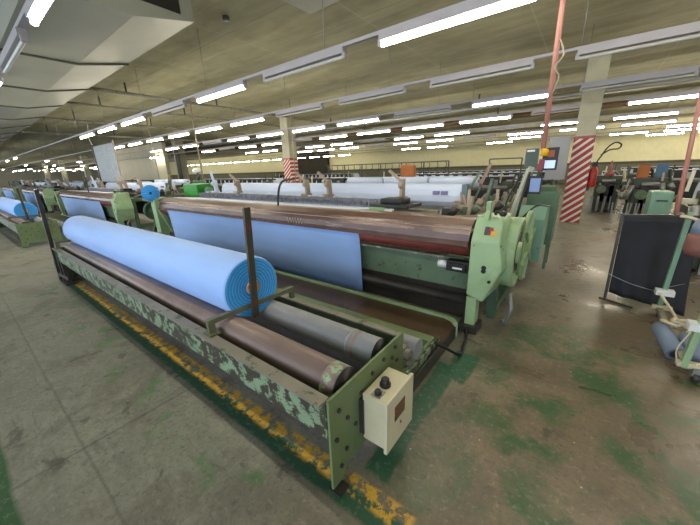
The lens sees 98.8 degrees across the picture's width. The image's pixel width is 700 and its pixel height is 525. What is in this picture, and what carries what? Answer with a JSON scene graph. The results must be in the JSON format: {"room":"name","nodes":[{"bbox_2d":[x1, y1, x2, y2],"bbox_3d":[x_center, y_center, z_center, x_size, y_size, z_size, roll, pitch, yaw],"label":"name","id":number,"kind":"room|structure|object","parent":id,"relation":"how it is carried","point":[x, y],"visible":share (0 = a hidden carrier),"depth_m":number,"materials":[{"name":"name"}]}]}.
{"room":"textile factory","nodes":[
{"label":"textile factory","id":0,"kind":"room"},
{"bbox_2d":[0,168,99,186],"bbox_3d":[-86.633,-22.172,78.187,0.250,4.450,39.000,11,21,36],"label":"wall","id":1,"kind":"structure","parent":0,"point":[5,176],"depth_m":80.67,"materials":[{"name":"beige paint"}]},
{"bbox_2d":[116,142,170,179],"bbox_3d":[-22.895,-9.750,31.849,16.300,4.450,0.300,11,21,36],"label":"wall","id":2,"kind":"structure","parent":0,"point":[140,168],"depth_m":29.58,"materials":[{"name":"beige paint"}]},
{"bbox_2d":[0,183,699,524],"bbox_3d":[-34.960,-9.877,41.300,129.600,0.200,39.300,11,21,36],"label":"floor","id":3,"kind":"structure","parent":0,"point":[572,410],"depth_m":2.11,"materials":[{"name":"concrete"}]},
{"bbox_2d":[0,178,56,201],"bbox_3d":[-26.303,-6.152,25.182,9.168,1.755,3.625,11,21,36],"label":"weaving loom","id":4,"kind":"object","parent":3,"relation":"on","point":[37,184],"visible":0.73,"depth_m":23.31,"materials":[{"name":"metal"}]},
{"bbox_2d":[0,188,67,247],"bbox_3d":[-10.590,-1.796,9.941,6.300,1.556,1.530,11,21,36],"label":"machine","id":5,"kind":"object","parent":3,"relation":"on","point":[34,232],"visible":0.6,"depth_m":8.16,"materials":[{"name":"green paint"}]},
{"bbox_2d":[0,197,37,218],"bbox_3d":[-11.243,-1.863,10.030,4.954,0.490,0.490,11,21,36],"label":"roll","id":6,"kind":"object","parent":5,"relation":"on","point":[14,207],"visible":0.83,"depth_m":8.69,"materials":[{"name":"fabric"}]},
{"bbox_2d":[41,163,51,180],"bbox_3d":[-56.304,-16.180,55.876,0.600,4.450,0.600,11,21,36],"label":"column","id":7,"kind":"structure","parent":3,"relation":"on","point":[46,171],"depth_m":55.50,"materials":[{"name":"paint"}]},
{"bbox_2d":[28,214,71,239],"bbox_3d":[-10.473,-1.405,10.952,7.130,0.200,1.240,11,21,36],"label":"tray","id":8,"kind":"object","parent":3,"relation":"on","point":[62,217],"visible":0.1,"depth_m":12.36,"materials":[{"name":"metal"}]},
{"bbox_2d":[19,177,98,212],"bbox_3d":[-17.869,-4.497,19.011,9.168,1.755,3.625,11,21,36],"label":"weaving loom","id":9,"kind":"object","parent":3,"relation":"on","point":[46,192],"visible":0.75,"depth_m":16.74,"materials":[{"name":"metal"}]},
{"bbox_2d":[22,192,44,208],"bbox_3d":[-18.911,-3.731,17.870,5.480,0.835,0.082,11,21,36],"label":"sheet","id":10,"kind":"object","parent":9,"relation":"hanging from","point":[30,197],"visible":0.69,"depth_m":18.11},
{"bbox_2d":[57,160,68,180],"bbox_3d":[-45.942,-14.145,48.294,0.600,4.450,0.600,11,21,36],"label":"column","id":11,"kind":"structure","parent":3,"relation":"on","point":[63,170],"depth_m":47.92,"materials":[{"name":"paint"}]},
{"bbox_2d":[80,156,91,179],"bbox_3d":[-35.580,-12.111,40.712,0.600,4.450,0.600,11,21,36],"label":"column","id":12,"kind":"structure","parent":3,"relation":"on","point":[86,168],"depth_m":40.32,"materials":[{"name":"paint"}]},
{"bbox_2d":[91,179,151,196],"bbox_3d":[-16.794,-5.270,21.744,9.050,1.502,1.700,11,21,36],"label":"weaving loom","id":13,"kind":"object","parent":3,"relation":"on","point":[104,183],"visible":0.1,"depth_m":20.46,"materials":[{"name":"grey metal"}]},
{"bbox_2d":[54,174,218,228],"bbox_3d":[-9.436,-2.841,12.841,9.168,1.755,3.625,11,21,36],"label":"weaving loom","id":14,"kind":"object","parent":3,"relation":"on","point":[118,207],"visible":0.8,"depth_m":10.38,"materials":[{"name":"metal"}]},
{"bbox_2d":[61,197,106,220],"bbox_3d":[-10.478,-2.075,11.699,5.480,0.835,0.082,11,21,36],"label":"sheet","id":15,"kind":"object","parent":14,"relation":"hanging from","point":[74,207],"visible":0.81,"depth_m":11.43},
{"bbox_2d":[171,141,189,179],"bbox_3d":[-15.050,-8.453,26.887,0.700,4.450,0.700,11,21,36],"label":"column","id":16,"kind":"structure","parent":3,"relation":"on","point":[182,156],"depth_m":26.54,"materials":[{"name":"paint"}]},
{"bbox_2d":[174,149,182,186],"bbox_3d":[-14.973,-8.022,26.422,0.720,3.900,0.030,11,21,36],"label":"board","id":17,"kind":"object","parent":16,"relation":"attached to","point":[177,158],"visible":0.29,"depth_m":26.23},
{"bbox_2d":[182,183,213,196],"bbox_3d":[-4.806,-1.861,9.822,1.200,1.400,0.700,11,21,36],"label":"motor","id":18,"kind":"object","parent":3,"relation":"on","point":[190,190],"visible":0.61,"depth_m":9.38,"materials":[{"name":"metal"}]},
{"bbox_2d":[192,168,205,182],"bbox_3d":[-6.250,-2.932,12.532,0.900,1.920,0.500,11,21,36],"label":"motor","id":19,"kind":"object","parent":3,"relation":"on","point":[197,171],"visible":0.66,"depth_m":12.17,"materials":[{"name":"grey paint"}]},
{"bbox_2d":[33,189,434,497],"bbox_3d":[-2.099,-0.129,3.728,6.450,1.556,1.531,11,21,36],"label":"machine","id":20,"kind":"object","parent":3,"relation":"on","point":[347,407],"visible":0.88,"depth_m":2.01,"materials":[{"name":"green paint"}]},
{"bbox_2d":[63,215,276,316],"bbox_3d":[-2.730,-0.192,3.801,4.954,0.490,0.490,11,21,36],"label":"roll","id":21,"kind":"object","parent":20,"relation":"on","point":[217,276],"visible":0.81,"depth_m":2.64,"materials":[{"name":"fabric"}]},
{"bbox_2d":[371,390,384,398],"bbox_3d":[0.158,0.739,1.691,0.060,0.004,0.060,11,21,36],"label":"knob","id":22,"kind":"object","parent":20,"relation":"attached to","point":[374,395],"depth_m":1.67,"materials":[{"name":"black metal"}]},
{"bbox_2d":[189,175,285,191],"bbox_3d":[-7.171,-4.425,18.055,8.962,1.502,1.700,11,21,36],"label":"weaving loom","id":23,"kind":"object","parent":3,"relation":"on","point":[220,182],"visible":0.13,"depth_m":17.13,"materials":[{"name":"grey metal"}]},
{"bbox_2d":[279,116,298,182],"bbox_3d":[-3.300,-5.623,16.613,0.568,4.450,0.568,11,21,36],"label":"column","id":24,"kind":"structure","parent":3,"relation":"on","point":[286,138],"depth_m":16.26,"materials":[{"name":"paint"}]},
{"bbox_2d":[297,151,329,173],"bbox_3d":[-5.211,-13.130,41.650,6.000,4.000,0.370,11,21,36],"label":"door","id":25,"kind":"structure","parent":3,"relation":"on","point":[307,165],"depth_m":41.11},
{"bbox_2d":[274,171,358,182],"bbox_3d":[-3.374,-7.337,27.009,9.888,1.502,1.700,11,21,36],"label":"weaving loom","id":26,"kind":"object","parent":3,"relation":"on","point":[306,176],"visible":0.2,"depth_m":25.93,"materials":[{"name":"grey metal"}]},
{"bbox_2d":[242,270,457,391],"bbox_3d":[-2.040,0.251,4.781,7.130,0.200,1.240,11,21,36],"label":"platform","id":27,"kind":"object","parent":3,"relation":"on","point":[424,324],"visible":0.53,"depth_m":3.30,"materials":[{"name":"green paint"}]},
{"bbox_2d":[142,163,560,334],"bbox_3d":[-1.003,-1.185,6.670,9.168,1.755,3.625,11,21,36],"label":"weaving loom","id":28,"kind":"object","parent":3,"relation":"on","point":[450,261],"visible":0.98,"depth_m":3.89,"materials":[{"name":"green paint"}]},
{"bbox_2d":[141,185,159,201],"bbox_3d":[-4.816,-1.633,7.260,0.380,0.470,0.124,-12,20,-29],"label":"spool","id":29,"kind":"object","parent":28,"relation":"attached to","point":[148,192],"visible":0.94,"depth_m":7.20,"materials":[{"name":"fabric"}]},
{"bbox_2d":[167,210,362,291],"bbox_3d":[-2.045,-0.419,5.529,5.480,0.835,0.082,11,21,36],"label":"sheet","id":30,"kind":"object","parent":28,"relation":"hanging from","point":[329,256],"visible":0.83,"depth_m":4.73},
{"bbox_2d":[298,157,522,207],"bbox_3d":[1.527,-2.886,11.633,9.352,1.858,1.700,11,21,36],"label":"weaving loom","id":31,"kind":"object","parent":3,"relation":"on","point":[505,183],"visible":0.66,"depth_m":9.57,"materials":[{"name":"grey metal"}]},
{"bbox_2d":[434,328,467,355],"bbox_3d":[1.025,0.739,2.858,0.155,0.236,0.685,14,24,42],"label":"power cable","id":32,"kind":"object","parent":3,"relation":"on","point":[465,329],"visible":1,"depth_m":2.76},
{"bbox_2d":[383,170,553,197],"bbox_3d":[5.247,-3.778,14.715,8.460,1.502,1.700,11,21,36],"label":"weaving loom","id":33,"kind":"object","parent":3,"relation":"on","point":[542,173],"visible":0.09,"depth_m":13.80,"materials":[{"name":"grey metal"}]},
{"bbox_2d":[416,169,559,184],"bbox_3d":[8.292,-5.606,20.269,9.857,1.502,1.700,11,21,36],"label":"weaving loom","id":34,"kind":"object","parent":3,"relation":"on","point":[516,170],"visible":0.11,"depth_m":20.16,"materials":[{"name":"grey metal"}]},
{"bbox_2d":[505,147,559,216],"bbox_3d":[2.087,-0.392,3.634,0.475,1.860,0.230,11,21,36],"label":"control panel","id":35,"kind":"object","parent":3,"relation":"on","point":[549,161],"depth_m":3.44,"materials":[{"name":"green paint"}]},
{"bbox_2d":[559,50,611,222],"bbox_3d":[6.549,-3.372,8.389,0.478,4.450,0.478,11,21,36],"label":"column","id":36,"kind":"structure","parent":3,"relation":"on","point":[597,67],"depth_m":8.21,"materials":[{"name":"paint"}]},
{"bbox_2d":[586,142,621,186],"bbox_3d":[6.931,-2.666,8.190,0.582,1.158,0.200,11,21,36],"label":"fire extinguisher","id":37,"kind":"object","parent":36,"relation":"attached to","point":[592,177],"visible":0.99,"depth_m":8.29,"materials":[{"name":"metal"}]},
{"bbox_2d":[583,166,630,212],"bbox_3d":[9.129,-2.680,10.797,1.257,1.502,1.700,11,21,36],"label":"weaving loom","id":38,"kind":"object","parent":3,"relation":"on","point":[605,193],"visible":0.84,"depth_m":10.22,"materials":[{"name":"grey metal"}]},
{"bbox_2d":[609,167,676,220],"bbox_3d":[8.584,-2.041,8.802,1.362,1.502,1.700,11,21,36],"label":"weaving loom","id":39,"kind":"object","parent":3,"relation":"on","point":[635,197],"visible":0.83,"depth_m":8.35,"materials":[{"name":"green metal"}]},
{"bbox_2d":[636,164,651,177],"bbox_3d":[8.213,-2.562,8.393,0.260,0.360,0.260,11,21,36],"label":"wooden box","id":40,"kind":"object","parent":39,"relation":"on","point":[643,171],"visible":1,"depth_m":8.31,"materials":[{"name":"brown wood"}]},
{"bbox_2d":[654,164,669,176],"bbox_3d":[8.538,-2.517,8.215,0.240,0.360,0.060,11,21,36],"label":"box","id":41,"kind":"object","parent":39,"relation":"on","point":[661,168],"visible":1,"depth_m":8.19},
{"bbox_2d":[599,213,699,315],"bbox_3d":[3.652,0.017,3.440,1.067,1.102,0.373,11,21,36],"label":"panel","id":42,"kind":"object","parent":3,"relation":"on","point":[647,244],"visible":0.85,"depth_m":3.50,"materials":[{"name":"fabric"}]},
{"bbox_2d":[614,164,699,188],"bbox_3d":[16.903,-3.728,13.370,8.449,1.502,1.700,11,21,36],"label":"weaving loom","id":43,"kind":"object","parent":3,"relation":"on","point":[633,171],"visible":0.17,"depth_m":14.82,"materials":[{"name":"grey metal"}]},
{"bbox_2d":[642,190,674,217],"bbox_3d":[4.760,-0.500,4.751,0.250,1.240,0.420,11,21,36],"label":"cabinet","id":44,"kind":"object","parent":3,"relation":"on","point":[657,201],"visible":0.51,"depth_m":4.49,"materials":[{"name":"metal"}]},
{"bbox_2d":[651,321,683,359],"bbox_3d":[2.921,0.716,2.767,0.144,0.219,0.381,5,19,22],"label":"tube","id":45,"kind":"object","parent":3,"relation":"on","point":[667,340],"visible":0.73,"depth_m":2.72,"materials":[{"name":"fabric"}]},
{"bbox_2d":[660,317,691,332],"bbox_3d":[3.133,0.594,2.706,0.244,0.123,0.443,-9,19,-23],"label":"yarn waste","id":46,"kind":"object","parent":45,"relation":"on","point":[674,322],"visible":0.57,"depth_m":2.78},
{"bbox_2d":[651,212,699,382],"bbox_3d":[3.186,0.242,2.646,0.498,1.172,1.450,11,21,36],"label":"trolley","id":47,"kind":"object","parent":3,"relation":"on","point":[683,357],"visible":0.96,"depth_m":3.06,"materials":[{"name":"metal"}]},
{"bbox_2d":[654,165,699,201],"bbox_3d":[13.533,-2.039,8.293,8.498,1.502,1.700,11,21,36],"label":"weaving loom","id":48,"kind":"object","parent":3,"relation":"on","point":[676,173],"visible":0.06,"depth_m":9.63,"materials":[{"name":"grey metal"}]},
{"bbox_2d":[673,90,699,214],"bbox_3d":[4.522,-1.912,3.910,0.301,4.453,0.052,11,21,36],"label":"conduit","id":49,"kind":"object","parent":3,"relation":"on","point":[697,110],"visible":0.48,"depth_m":4.03,"materials":[{"name":"metal"}]},
{"bbox_2d":[675,170,699,274],"bbox_3d":[6.694,-0.546,4.199,3.438,1.502,1.700,11,21,36],"label":"weaving loom","id":50,"kind":"object","parent":3,"relation":"on","point":[692,204],"visible":0.4,"depth_m":4.63,"materials":[{"name":"grey metal"}]},
{"bbox_2d":[678,332,699,362],"bbox_3d":[2.977,0.772,2.582,0.144,0.219,0.381,6,19,24],"label":"tube","id":51,"kind":"object","parent":3,"relation":"on","point":[696,356],"visible":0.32,"depth_m":2.56,"materials":[{"name":"fabric"}]},
{"bbox_2d":[682,219,699,257],"bbox_3d":[3.152,0.203,2.703,0.355,1.220,0.254,11,21,36],"label":"thread spool","id":52,"kind":"object","parent":3,"relation":"on","point":[691,246],"visible":0.96,"depth_m":2.62,"materials":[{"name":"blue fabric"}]},
{"bbox_3d":[5.791,-1.754,8.679,0.402,1.285,0.050,11,21,36],"label":"stand","id":53,"kind":"object","parent":3,"relation":"on","visible":0},
{"bbox_2d":[544,136,571,179],"bbox_3d":[5.756,-2.883,8.327,0.480,1.120,0.040,11,21,36],"label":"panel","id":54,"kind":"object","parent":53,"relation":"attached to","point":[564,143],"visible":0.79,"depth_m":8.26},
{"bbox_2d":[0,0,699,168],"bbox_3d":[-35.102,-14.338,39.910,129.600,0.250,39.300,11,21,36],"label":"ceiling","id":55,"kind":"structure","parent":0,"point":[260,35],"depth_m":8.51,"materials":[{"name":"concrete"}]},
{"bbox_2d":[0,0,52,74],"bbox_3d":[-11.617,-4.649,8.998,29.530,1.277,0.090,11,21,36],"label":"lamp","id":56,"kind":"object","parent":55,"relation":"hanging from","point":[19,36],"depth_m":3.34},
{"bbox_2d":[0,0,193,143],"bbox_3d":[-18.849,-6.764,15.533,39.715,0.670,1.933,11,21,36],"label":"air duct","id":57,"kind":"object","parent":55,"relation":"hanging from","point":[75,45],"visible":1,"depth_m":5.08,"materials":[{"name":"metal"}]},
{"bbox_2d":[87,124,122,181],"bbox_3d":[-12.997,-5.145,16.044,3.595,4.461,0.080,11,21,36],"label":"sheet","id":58,"kind":"object","parent":55,"relation":"hanging from","point":[105,156],"visible":0.82,"depth_m":15.88,"materials":[{"name":"plastic"}]},
{"bbox_2d":[22,125,339,148],"bbox_3d":[-8.796,-10.312,25.504,0.120,0.457,26.800,11,21,36],"label":"ceiling pipe","id":59,"kind":"object","parent":55,"relation":"hanging from","point":[23,131],"visible":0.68,"depth_m":18.58,"materials":[{"name":"metal"}]},
{"bbox_2d":[189,99,203,179],"bbox_3d":[-6.041,-4.797,11.803,0.048,3.000,0.050,11,21,36],"label":"conduit","id":60,"kind":"object","parent":55,"relation":"hanging from","point":[189,99],"visible":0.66,"depth_m":11.80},
{"bbox_2d":[43,110,368,143],"bbox_3d":[-4.412,-9.456,22.295,0.100,0.448,26.800,11,21,36],"label":"ceiling pipe","id":61,"kind":"object","parent":55,"relation":"hanging from","point":[45,118],"visible":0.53,"depth_m":15.04,"materials":[{"name":"green paint"}]},
{"bbox_2d":[66,98,408,140],"bbox_3d":[-1.545,-8.947,20.178,0.070,0.333,26.800,11,21,36],"label":"ceiling pipe","id":62,"kind":"object","parent":55,"relation":"hanging from","point":[70,102],"visible":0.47,"depth_m":12.87,"materials":[{"name":"green paint"}]},
{"bbox_2d":[0,0,477,161],"bbox_3d":[-37.523,-10.872,31.368,108.190,1.138,0.060,11,21,36],"label":"lamp trunking","id":63,"kind":"object","parent":55,"relation":"hanging from","point":[373,35],"visible":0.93,"depth_m":4.61,"materials":[{"name":"grey metal"}]},
{"bbox_2d":[97,123,116,132],"bbox_3d":[-8.202,-4.510,10.118,1.790,0.139,0.090,11,21,36],"label":"lamp","id":64,"kind":"object","parent":63,"relation":"attached to","point":[111,126],"visible":1,"depth_m":10.03,"materials":[{"name":"beige"}]},
{"bbox_2d":[120,114,145,125],"bbox_3d":[-6.345,-4.145,8.759,1.790,0.139,0.090,11,21,36],"label":"lamp","id":65,"kind":"object","parent":63,"relation":"attached to","point":[140,117],"visible":1,"depth_m":8.65,"materials":[{"name":"beige"}]},
{"bbox_2d":[151,100,186,116],"bbox_3d":[-4.488,-3.782,7.400,1.790,0.136,0.090,11,21,36],"label":"lamp","id":66,"kind":"object","parent":63,"relation":"attached to","point":[180,104],"visible":1,"depth_m":7.30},
{"bbox_2d":[195,80,247,102],"bbox_3d":[-2.631,-3.416,6.041,1.790,0.139,0.090,11,21,36],"label":"lamp","id":67,"kind":"object","parent":63,"relation":"attached to","point":[240,85],"visible":1,"depth_m":5.93,"materials":[{"name":"beige"}]},
{"bbox_2d":[262,46,346,82],"bbox_3d":[-0.774,-3.053,4.682,1.790,0.136,0.090,11,21,36],"label":"lamp","id":68,"kind":"object","parent":63,"relation":"attached to","point":[339,53],"visible":1,"depth_m":4.57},
{"bbox_2d":[378,0,537,47],"bbox_3d":[1.084,-2.687,3.323,1.790,0.139,0.090,11,21,36],"label":"lamp","id":69,"kind":"object","parent":63,"relation":"attached to","point":[480,8],"visible":1,"depth_m":3.30,"materials":[{"name":"beige"}]},
{"bbox_2d":[88,82,432,138],"bbox_3d":[0.528,-8.536,18.663,0.090,0.343,26.800,11,21,36],"label":"ceiling pipe","id":70,"kind":"object","parent":55,"relation":"hanging from","point":[90,88],"visible":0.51,"depth_m":11.08,"materials":[{"name":"metal"}]},
{"bbox_2d":[283,0,339,13],"bbox_3d":[-0.598,-4.301,4.716,1.100,0.060,1.000,11,21,36],"label":"ceiling panel","id":71,"kind":"object","parent":55,"relation":"attached to","point":[308,6],"visible":1,"depth_m":5.09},
{"bbox_2d":[0,1,699,169],"bbox_3d":[-36.158,-11.537,33.363,107.830,1.138,0.060,11,21,36],"label":"lamp trunking","id":72,"kind":"object","parent":55,"relation":"hanging from","point":[574,49],"visible":0.73,"depth_m":5.47,"materials":[{"name":"grey metal"}]},
{"bbox_2d":[168,131,189,137],"bbox_3d":[-6.982,-5.203,12.218,1.790,0.139,0.090,11,21,36],"label":"lamp","id":73,"kind":"object","parent":72,"relation":"attached to","point":[183,133],"visible":1,"depth_m":12.13,"materials":[{"name":"beige"}]},
{"bbox_2d":[195,124,222,132],"bbox_3d":[-5.124,-4.838,10.859,1.790,0.139,0.090,11,21,36],"label":"lamp","id":74,"kind":"object","parent":72,"relation":"attached to","point":[209,128],"visible":1,"depth_m":10.78,"materials":[{"name":"beige"}]},
{"bbox_2d":[230,115,265,125],"bbox_3d":[-3.267,-4.474,9.500,1.790,0.139,0.090,11,21,36],"label":"lamp","id":75,"kind":"object","parent":72,"relation":"attached to","point":[262,117],"visible":1,"depth_m":9.40,"materials":[{"name":"beige"}]},
{"bbox_2d":[275,103,322,117],"bbox_3d":[-1.410,-4.110,8.140,1.790,0.136,0.090,11,21,36],"label":"lamp","id":76,"kind":"object","parent":72,"relation":"attached to","point":[316,106],"visible":1,"depth_m":8.06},
{"bbox_2d":[338,86,405,105],"bbox_3d":[0.447,-3.746,6.782,1.790,0.136,0.090,11,21,36],"label":"lamp","id":77,"kind":"object","parent":72,"relation":"attached to","point":[382,93],"visible":1,"depth_m":6.70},
{"bbox_2d":[430,59,534,88],"bbox_3d":[2.304,-3.381,5.423,1.790,0.136,0.090,11,21,36],"label":"lamp","id":78,"kind":"object","parent":72,"relation":"attached to","point":[530,63],"visible":1,"depth_m":5.32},
{"bbox_2d":[575,24,699,60],"bbox_3d":[4.162,-3.017,4.064,1.790,0.136,0.090,11,21,36],"label":"lamp","id":79,"kind":"object","parent":72,"relation":"attached to","point":[694,29],"visible":1,"depth_m":4.14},
{"bbox_2d":[8,23,699,171],"bbox_3d":[-34.500,-12.238,35.441,107.830,1.138,0.060,11,21,36],"label":"lamp trunking","id":80,"kind":"object","parent":55,"relation":"hanging from","point":[694,66],"visible":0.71,"depth_m":8.12,"materials":[{"name":"grey metal"}]},
{"bbox_2d":[256,130,283,136],"bbox_3d":[-3.466,-5.539,12.938,1.790,0.139,0.090,11,21,36],"label":"lamp","id":81,"kind":"object","parent":80,"relation":"attached to","point":[280,131],"visible":1,"depth_m":12.86,"materials":[{"name":"beige"}]},
{"bbox_2d":[292,124,325,131],"bbox_3d":[-1.609,-5.174,11.579,1.790,0.139,0.090,11,21,36],"label":"lamp","id":82,"kind":"object","parent":80,"relation":"attached to","point":[320,126],"visible":1,"depth_m":11.50,"materials":[{"name":"beige"}]},
{"bbox_2d":[336,116,379,125],"bbox_3d":[0.249,-4.809,10.220,1.790,0.139,0.090,11,21,36],"label":"lamp","id":83,"kind":"object","parent":80,"relation":"attached to","point":[375,118],"visible":1,"depth_m":10.13,"materials":[{"name":"beige"}]},
{"bbox_2d":[394,105,451,117],"bbox_3d":[2.106,-4.446,8.860,1.790,0.136,0.090,11,21,36],"label":"lamp","id":84,"kind":"object","parent":80,"relation":"attached to","point":[418,112],"visible":1,"depth_m":8.79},
{"bbox_2d":[471,90,547,106],"bbox_3d":[3.963,-4.080,7.502,1.790,0.139,0.090,11,21,36],"label":"lamp","id":85,"kind":"object","parent":80,"relation":"attached to","point":[541,93],"visible":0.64,"depth_m":7.45,"materials":[{"name":"beige"}]},
{"bbox_2d":[579,67,698,91],"bbox_3d":[5.820,-3.717,6.142,1.790,0.136,0.090,11,21,36],"label":"lamp","id":86,"kind":"object","parent":80,"relation":"attached to","point":[695,71],"visible":1,"depth_m":6.05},
{"bbox_2d":[26,89,699,171],"bbox_3d":[-31.333,-12.754,36.776,111.160,1.138,0.060,11,21,36],"label":"lamp trunking","id":87,"kind":"object","parent":55,"relation":"hanging from","point":[473,89],"visible":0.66,"depth_m":10.93,"materials":[{"name":"grey metal"}]},
{"bbox_2d":[319,133,347,138],"bbox_3d":[-0.829,-6.159,14.660,1.790,0.139,0.090,11,21,36],"label":"lamp","id":88,"kind":"object","parent":87,"relation":"attached to","point":[344,134],"visible":1,"depth_m":14.61,"materials":[{"name":"beige"}]},
{"bbox_2d":[356,128,390,134],"bbox_3d":[1.028,-5.795,13.301,1.790,0.139,0.090,11,21,36],"label":"lamp","id":89,"kind":"object","parent":87,"relation":"attached to","point":[385,129],"visible":1,"depth_m":13.23,"materials":[{"name":"beige"}]},
{"bbox_2d":[402,122,444,129],"bbox_3d":[2.885,-5.430,11.942,1.790,0.139,0.090,11,21,36],"label":"lamp","id":90,"kind":"object","parent":87,"relation":"attached to","point":[435,124],"visible":1,"depth_m":11.88,"materials":[{"name":"beige"}]},
{"bbox_2d":[458,113,512,123],"bbox_3d":[4.742,-5.065,10.583,1.790,0.139,0.090,11,21,36],"label":"lamp","id":91,"kind":"object","parent":87,"relation":"attached to","point":[503,116],"visible":1,"depth_m":10.52,"materials":[{"name":"beige"}]},
{"bbox_2d":[626,91,698,104],"bbox_3d":[8.457,-4.336,7.865,1.790,0.139,0.090,11,21,36],"label":"lamp","id":92,"kind":"object","parent":87,"relation":"attached to","point":[694,94],"visible":1,"depth_m":7.94,"materials":[{"name":"beige"}]},
{"bbox_2d":[55,86,695,170],"bbox_3d":[-28.203,-13.538,38.975,113.340,1.138,0.060,11,21,36],"label":"lamp trunking","id":93,"kind":"object","parent":55,"relation":"hanging from","point":[671,86],"visible":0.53,"depth_m":13.84,"materials":[{"name":"grey metal"}]},
{"bbox_2d":[394,134,423,139],"bbox_3d":[3.170,-6.773,16.223,1.790,0.139,0.090,11,21,36],"label":"lamp","id":94,"kind":"object","parent":93,"relation":"attached to","point":[422,135],"visible":1,"depth_m":16.18,"materials":[{"name":"beige"}]},
{"bbox_2d":[434,130,469,135],"bbox_3d":[5.027,-6.409,14.864,1.790,0.139,0.090,11,21,36],"label":"lamp","id":95,"kind":"object","parent":93,"relation":"attached to","point":[462,131],"visible":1,"depth_m":14.79,"materials":[{"name":"beige"}]},
{"bbox_2d":[482,124,525,131],"bbox_3d":[6.884,-6.045,13.505,1.790,0.136,0.090,11,21,36],"label":"lamp","id":96,"kind":"object","parent":93,"relation":"attached to","point":[515,126],"visible":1,"depth_m":13.45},
{"bbox_2d":[540,119,577,125],"bbox_3d":[8.742,-5.679,12.146,1.790,0.139,0.090,11,21,36],"label":"lamp","id":97,"kind":"object","parent":93,"relation":"attached to","point":[574,120],"visible":0.59,"depth_m":12.20,"materials":[{"name":"beige"}]},
{"bbox_2d":[612,109,680,119],"bbox_3d":[10.599,-5.314,10.787,1.790,0.139,0.090,11,21,36],"label":"lamp","id":98,"kind":"object","parent":93,"relation":"attached to","point":[676,111],"visible":1,"depth_m":10.73,"materials":[{"name":"beige"}]},
{"bbox_2d":[54,86,699,168],"bbox_3d":[-30.962,-15.821,45.170,129.000,0.300,0.300,11,21,36],"label":"trim","id":99,"kind":"structure","parent":55,"relation":"attached to","point":[696,87],"depth_m":16.61,"materials":[{"name":"paint"}]},
{"bbox_2d":[70,91,693,170],"bbox_3d":[-26.033,-14.344,41.338,113.790,1.138,0.060,11,21,36],"label":"lamp trunking","id":100,"kind":"object","parent":55,"relation":"hanging from","point":[672,91],"visible":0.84,"depth_m":16.89,"materials":[{"name":"grey metal"}]},
{"bbox_2d":[463,134,496,138],"bbox_3d":[7.376,-7.180,17.096,1.790,0.136,0.090,11,21,36],"label":"lamp","id":101,"kind":"object","parent":100,"relation":"attached to","point":[487,135],"visible":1,"depth_m":17.07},
{"bbox_2d":[507,130,542,134],"bbox_3d":[9.233,-6.814,15.737,1.790,0.139,0.090,11,21,36],"label":"lamp","id":102,"kind":"object","parent":100,"relation":"attached to","point":[533,131],"visible":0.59,"depth_m":15.72,"materials":[{"name":"beige"}]},
{"bbox_2d":[621,118,677,125],"bbox_3d":[12.948,-6.085,13.019,1.790,0.139,0.090,11,21,36],"label":"lamp","id":103,"kind":"object","parent":100,"relation":"attached to","point":[674,119],"visible":1,"depth_m":12.96,"materials":[{"name":"beige"}]},
{"bbox_2d":[92,106,695,167],"bbox_3d":[-26.740,-17.604,50.461,129.000,0.300,0.300,11,21,36],"label":"trim","id":104,"kind":"structure","parent":55,"relation":"attached to","point":[689,110],"depth_m":23.46,"materials":[{"name":"paint"}]},
{"bbox_2d":[167,74,699,151],"bbox_3d":[-3.108,-8.232,18.491,50.900,0.600,0.200,11,21,36],"label":"ceiling pipe","id":105,"kind":"object","parent":55,"relation":"hanging from","point":[575,94],"visible":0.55,"depth_m":12.13,"materials":[{"name":"grey metal"}]},
{"bbox_2d":[171,94,698,155],"bbox_3d":[-1.056,-9.065,21.072,50.900,0.670,0.240,11,21,36],"label":"ceiling pipe","id":106,"kind":"object","parent":55,"relation":"hanging from","point":[616,104],"visible":0.37,"depth_m":14.90,"materials":[{"name":"metal"}]},
{"bbox_2d":[191,117,699,164],"bbox_3d":[-4.159,-13.378,36.249,74.900,1.277,0.090,11,21,36],"label":"lamp trunking","id":107,"kind":"object","parent":55,"relation":"hanging from","point":[666,117],"depth_m":20.81,"materials":[{"name":"grey metal"}]},
{"bbox_2d":[257,104,699,156],"bbox_3d":[5.071,-9.290,22.192,39.290,1.277,0.090,11,21,36],"label":"lamp trunking","id":108,"kind":"object","parent":55,"relation":"hanging from","point":[645,104],"depth_m":18.02,"materials":[{"name":"grey metal"}]},
{"bbox_2d":[282,107,699,156],"bbox_3d":[7.522,-9.928,23.991,40.900,1.277,0.090,11,21,36],"label":"lamp trunking","id":109,"kind":"object","parent":55,"relation":"hanging from","point":[678,107],"depth_m":19.76,"materials":[{"name":"grey metal"}]},
{"bbox_2d":[541,0,565,147],"bbox_3d":[2.141,-2.527,3.000,0.132,2.591,0.084,11,21,36],"label":"conduit","id":110,"kind":"object","parent":55,"relation":"attached to","point":[558,40],"visible":1,"depth_m":3.15,"materials":[{"name":"metal"}]},
{"bbox_2d":[551,105,579,112],"bbox_3d":[6.613,-4.697,9.214,0.718,0.141,0.090,11,21,36],"label":"lamp","id":111,"kind":"object","parent":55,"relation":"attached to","point":[557,110],"depth_m":9.19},
{"bbox_2d":[169,117,699,174],"bbox_3d":[-23.285,-17.056,55.330,129.000,4.450,0.250,11,21,36],"label":"wall","id":112,"kind":"structure","parent":0,"point":[635,147],"depth_m":28.78,"materials":[{"name":"yellow paint"}]},
{"bbox_2d":[172,162,699,182],"bbox_3d":[-23.333,-15.586,55.659,129.000,1.450,0.060,11,21,36],"label":"trim","id":113,"kind":"structure","parent":112,"relation":"attached to","point":[601,167],"depth_m":32.63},
{"bbox_2d":[172,159,699,175],"bbox_3d":[-23.394,-16.343,55.373,129.000,0.170,0.060,11,21,36],"label":"trim","id":114,"kind":"structure","parent":112,"relation":"attached to","point":[691,160],"depth_m":28.33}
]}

